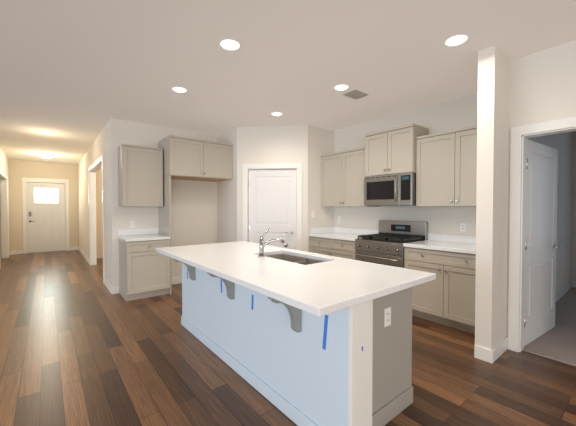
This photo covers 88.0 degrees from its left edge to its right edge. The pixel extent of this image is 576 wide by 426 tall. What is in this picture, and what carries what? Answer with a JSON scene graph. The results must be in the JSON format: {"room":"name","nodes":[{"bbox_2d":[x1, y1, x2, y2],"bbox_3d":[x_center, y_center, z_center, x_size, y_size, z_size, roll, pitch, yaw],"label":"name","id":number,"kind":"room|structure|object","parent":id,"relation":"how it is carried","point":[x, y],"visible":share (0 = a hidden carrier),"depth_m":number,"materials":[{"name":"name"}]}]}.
{"room":"kitchen","nodes":[
{"label":"kitchen","id":0,"kind":"room"},
{"bbox_2d":[0,250,575,425],"bbox_3d":[-1.677,1.356,3.684,12.400,0.100,16.200,-1,1,-39],"label":"floor","id":1,"kind":"structure","parent":0,"point":[81,344],"depth_m":2.49,"materials":[{"name":"brown wood"}]},
{"bbox_2d":[119,239,169,300],"bbox_3d":[-2.270,0.848,4.715,0.607,0.880,0.654,-1,1,-39],"label":"base cabinet","id":2,"kind":"object","parent":1,"relation":"on","point":[144,269],"visible":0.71,"depth_m":4.48,"materials":[{"name":"beige wood"}]},
{"bbox_2d":[118,228,169,241],"bbox_3d":[-2.281,0.337,4.708,0.622,0.139,0.638,-1,1,-39],"label":"countertop","id":3,"kind":"structure","parent":2,"relation":"on","point":[128,235],"depth_m":4.80,"materials":[{"name":"white stone"}]},
{"bbox_2d":[158,135,232,294],"bbox_3d":[-1.606,0.026,5.239,1.097,2.505,0.654,-1,1,-39],"label":"cabinet surround","id":4,"kind":"object","parent":1,"relation":"on","point":[186,158],"visible":0.94,"depth_m":4.90,"materials":[{"name":"greige painted wood"}]},
{"bbox_2d":[172,258,412,425],"bbox_3d":[-0.224,0.883,2.704,1.036,0.880,2.520,-1,1,-39],"label":"kitchen island","id":5,"kind":"object","parent":1,"relation":"on","point":[350,366],"visible":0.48,"depth_m":1.94,"materials":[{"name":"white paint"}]},
{"bbox_2d":[155,241,435,316],"bbox_3d":[-0.236,0.422,2.686,1.125,0.040,2.580,-1,1,-39],"label":"island countertop","id":6,"kind":"structure","parent":5,"relation":"on","point":[329,285],"depth_m":2.01,"materials":[{"name":"white stone"}]},
{"bbox_2d":[258,228,287,256],"bbox_3d":[-0.136,0.269,2.743,0.241,0.263,0.172,-1,1,-39],"label":"faucet","id":7,"kind":"object","parent":6,"relation":"on","point":[261,248],"visible":1,"depth_m":2.72,"materials":[{"name":"silver metal"}]},
{"bbox_2d":[267,254,321,264],"bbox_3d":[0.033,0.544,2.752,0.403,0.202,0.810,-1,1,-39],"label":"sink basin","id":8,"kind":"object","parent":6,"relation":"in","point":[295,259],"visible":0.02,"depth_m":3.01,"materials":[{"name":"silver metal"}]},
{"bbox_2d":[384,307,390,326],"bbox_3d":[0.635,0.662,1.897,0.070,0.116,0.007,-1,1,-39],"label":"outlet","id":9,"kind":"object","parent":5,"relation":"attached to","point":[387,316],"visible":1,"depth_m":1.89,"materials":[{"name":"white plastic"}]},
{"bbox_2d":[310,236,356,259],"bbox_3d":[0.913,0.844,4.944,0.654,0.880,0.990,-1,1,-39],"label":"base cabinet","id":10,"kind":"object","parent":1,"relation":"on","point":[336,247],"visible":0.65,"depth_m":4.71,"materials":[{"name":"beige wood"}]},
{"bbox_2d":[309,227,378,240],"bbox_3d":[0.915,0.333,4.937,0.648,0.139,0.991,-1,1,-39],"label":"countertop","id":11,"kind":"structure","parent":10,"relation":"on","point":[345,233],"depth_m":5.04,"materials":[{"name":"white stone"}]},
{"bbox_2d":[355,220,427,267],"bbox_3d":[1.441,0.709,4.243,0.708,1.175,0.755,-1,1,-39],"label":"range","id":12,"kind":"object","parent":1,"relation":"on","point":[384,246],"visible":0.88,"depth_m":4.15,"materials":[{"name":"silver metal"}]},
{"bbox_2d":[404,247,475,333],"bbox_3d":[2.007,0.867,3.593,0.654,0.880,0.965,-1,1,-39],"label":"base cabinet","id":13,"kind":"object","parent":1,"relation":"on","point":[446,296],"visible":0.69,"depth_m":3.39,"materials":[{"name":"beige wood"}]},
{"bbox_2d":[403,233,475,253],"bbox_3d":[2.010,0.357,3.586,0.648,0.139,0.967,-1,1,-39],"label":"countertop","id":14,"kind":"structure","parent":13,"relation":"on","point":[453,243],"depth_m":3.72,"materials":[{"name":"white stone"}]},
{"bbox_2d":[523,287,575,365],"bbox_3d":[4.754,1.320,2.522,3.463,0.012,3.896,-1,1,-39],"label":"bedroom carpet","id":15,"kind":"object","parent":1,"relation":"on","point":[557,342],"visible":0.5,"depth_m":3.12,"materials":[{"name":"grey carpet"}]},
{"bbox_2d":[0,40,575,349],"bbox_3d":[-1.677,-0.084,3.659,12.240,2.780,16.040,-1,1,-39],"label":"wall","id":16,"kind":"structure","parent":0,"point":[537,87],"depth_m":4.77,"materials":[{"name":"paint"}]},
{"bbox_2d":[27,182,65,252],"bbox_3d":[-7.442,0.138,9.194,0.910,2.120,0.109,-1,1,-39],"label":"front door","id":17,"kind":"structure","parent":16,"relation":"in","point":[45,217],"depth_m":9.19,"materials":[{"name":"white wood"}]},
{"bbox_2d":[130,221,134,227],"bbox_3d":[-2.555,0.185,4.891,0.070,0.116,0.007,-1,1,-39],"label":"outlet","id":18,"kind":"object","parent":16,"relation":"attached to","point":[132,224],"visible":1,"depth_m":4.89,"materials":[{"name":"white plastic"}]},
{"bbox_2d":[118,144,162,206],"bbox_3d":[-2.364,-0.574,4.793,0.590,0.950,0.376,-1,1,-39],"label":"upper cabinet","id":19,"kind":"object","parent":16,"relation":"attached to","point":[140,176],"visible":1,"depth_m":4.66,"materials":[{"name":"beige wood"}]},
{"bbox_2d":[248,169,295,249],"bbox_3d":[-0.279,0.257,5.209,0.633,2.020,0.617,-1,1,-39],"label":"pantry door","id":20,"kind":"structure","parent":16,"relation":"in","point":[272,200],"depth_m":5.19,"materials":[{"name":"white painted wood"}]},
{"bbox_2d":[0,117,575,351],"bbox_3d":[-2.656,0.118,5.386,4.568,2.315,12.130,-1,1,-39],"label":"trim","id":21,"kind":"structure","parent":16,"relation":"attached to","point":[517,216],"depth_m":2.87,"materials":[{"name":"white wood"}]},
{"bbox_2d":[9,246,575,362],"bbox_3d":[-1.133,1.241,4.123,10.600,0.115,15.800,-1,1,-39],"label":"baseboard","id":22,"kind":"structure","parent":16,"relation":"attached to","point":[495,353],"depth_m":4.30,"materials":[{"name":"white wood"}]},
{"bbox_2d":[364,172,415,205],"bbox_3d":[1.527,-0.321,4.294,0.488,0.428,0.755,-1,1,-39],"label":"microwave","id":23,"kind":"object","parent":16,"relation":"attached to","point":[392,190],"visible":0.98,"depth_m":4.12,"materials":[{"name":"silver metal"}]},
{"bbox_2d":[321,123,476,206],"bbox_3d":[1.537,-0.633,4.313,0.446,1.085,2.716,-1,1,-39],"label":"upper cabinets","id":24,"kind":"object","parent":16,"relation":"attached to","point":[442,166],"visible":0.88,"depth_m":3.91,"materials":[{"name":"beige wood"}]},
{"bbox_2d":[460,223,465,231],"bbox_3d":[2.239,0.183,3.811,0.007,0.116,0.070,-1,1,-39],"label":"outlet","id":25,"kind":"object","parent":16,"relation":"attached to","point":[462,227],"visible":1,"depth_m":3.81,"materials":[{"name":"white plastic"}]},
{"bbox_2d":[524,139,560,345],"bbox_3d":[2.680,0.293,3.129,0.917,2.020,0.176,-1,1,-39],"label":"bedroom door","id":26,"kind":"structure","parent":16,"relation":"in","point":[541,246],"depth_m":3.12,"materials":[{"name":"white painted wood"},{"name":"brushed nickel"}]},
{"bbox_2d":[0,0,575,163],"bbox_3d":[-1.677,-1.524,3.634,12.400,0.100,16.200,-1,1,-39],"label":"ceiling","id":27,"kind":"structure","parent":0,"point":[76,76],"depth_m":2.83,"materials":[{"name":"paint"}]},
{"bbox_2d":[37,153,53,157],"bbox_3d":[-6.356,-1.517,7.824,0.340,0.144,0.340,-1,1,-39],"label":"hall light","id":28,"kind":"object","parent":27,"relation":"attached to","point":[45,155],"visible":0.81,"depth_m":7.72,"materials":[{"name":"white metal"}]},
{"bbox_2d":[172,87,186,92],"bbox_3d":[-1.294,-1.468,3.559,0.168,0.008,0.168,-1,1,-39],"label":"recessed light","id":29,"kind":"object","parent":27,"relation":"in","point":[180,89],"visible":0.96,"depth_m":3.54,"materials":[{"name":"white plastic"}]},
{"bbox_2d":[220,40,239,49],"bbox_3d":[-0.501,-1.451,2.580,0.168,0.008,0.168,-1,1,-39],"label":"recessed light","id":30,"kind":"object","parent":27,"relation":"in","point":[229,44],"visible":1,"depth_m":2.57,"materials":[{"name":"white plastic"}]},
{"bbox_2d":[271,112,281,115],"bbox_3d":[-0.167,-1.484,4.472,0.168,0.008,0.168,-1,1,-39],"label":"recessed light","id":31,"kind":"object","parent":27,"relation":"attached to","point":[276,113],"visible":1,"depth_m":4.44,"materials":[{"name":"white plastic"}]},
{"bbox_2d":[334,85,348,90],"bbox_3d":[0.626,-1.467,3.493,0.168,0.008,0.168,-1,1,-39],"label":"recessed light","id":32,"kind":"object","parent":27,"relation":"in","point":[341,87],"visible":1,"depth_m":3.48,"materials":[{"name":"white plastic"}]},
{"bbox_2d":[343,89,367,99],"bbox_3d":[0.840,-1.469,3.705,0.260,0.012,0.200,-1,1,-39],"label":"ceiling vent","id":33,"kind":"object","parent":27,"relation":"in","point":[355,94],"visible":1,"depth_m":3.69,"materials":[{"name":"grey metal"}]},
{"bbox_2d":[445,35,467,45],"bbox_3d":[1.419,-1.450,2.514,0.168,0.008,0.168,-1,1,-39],"label":"recessed light","id":34,"kind":"object","parent":27,"relation":"in","point":[456,40],"visible":1,"depth_m":2.50,"materials":[{"name":"white plastic"}]}
]}

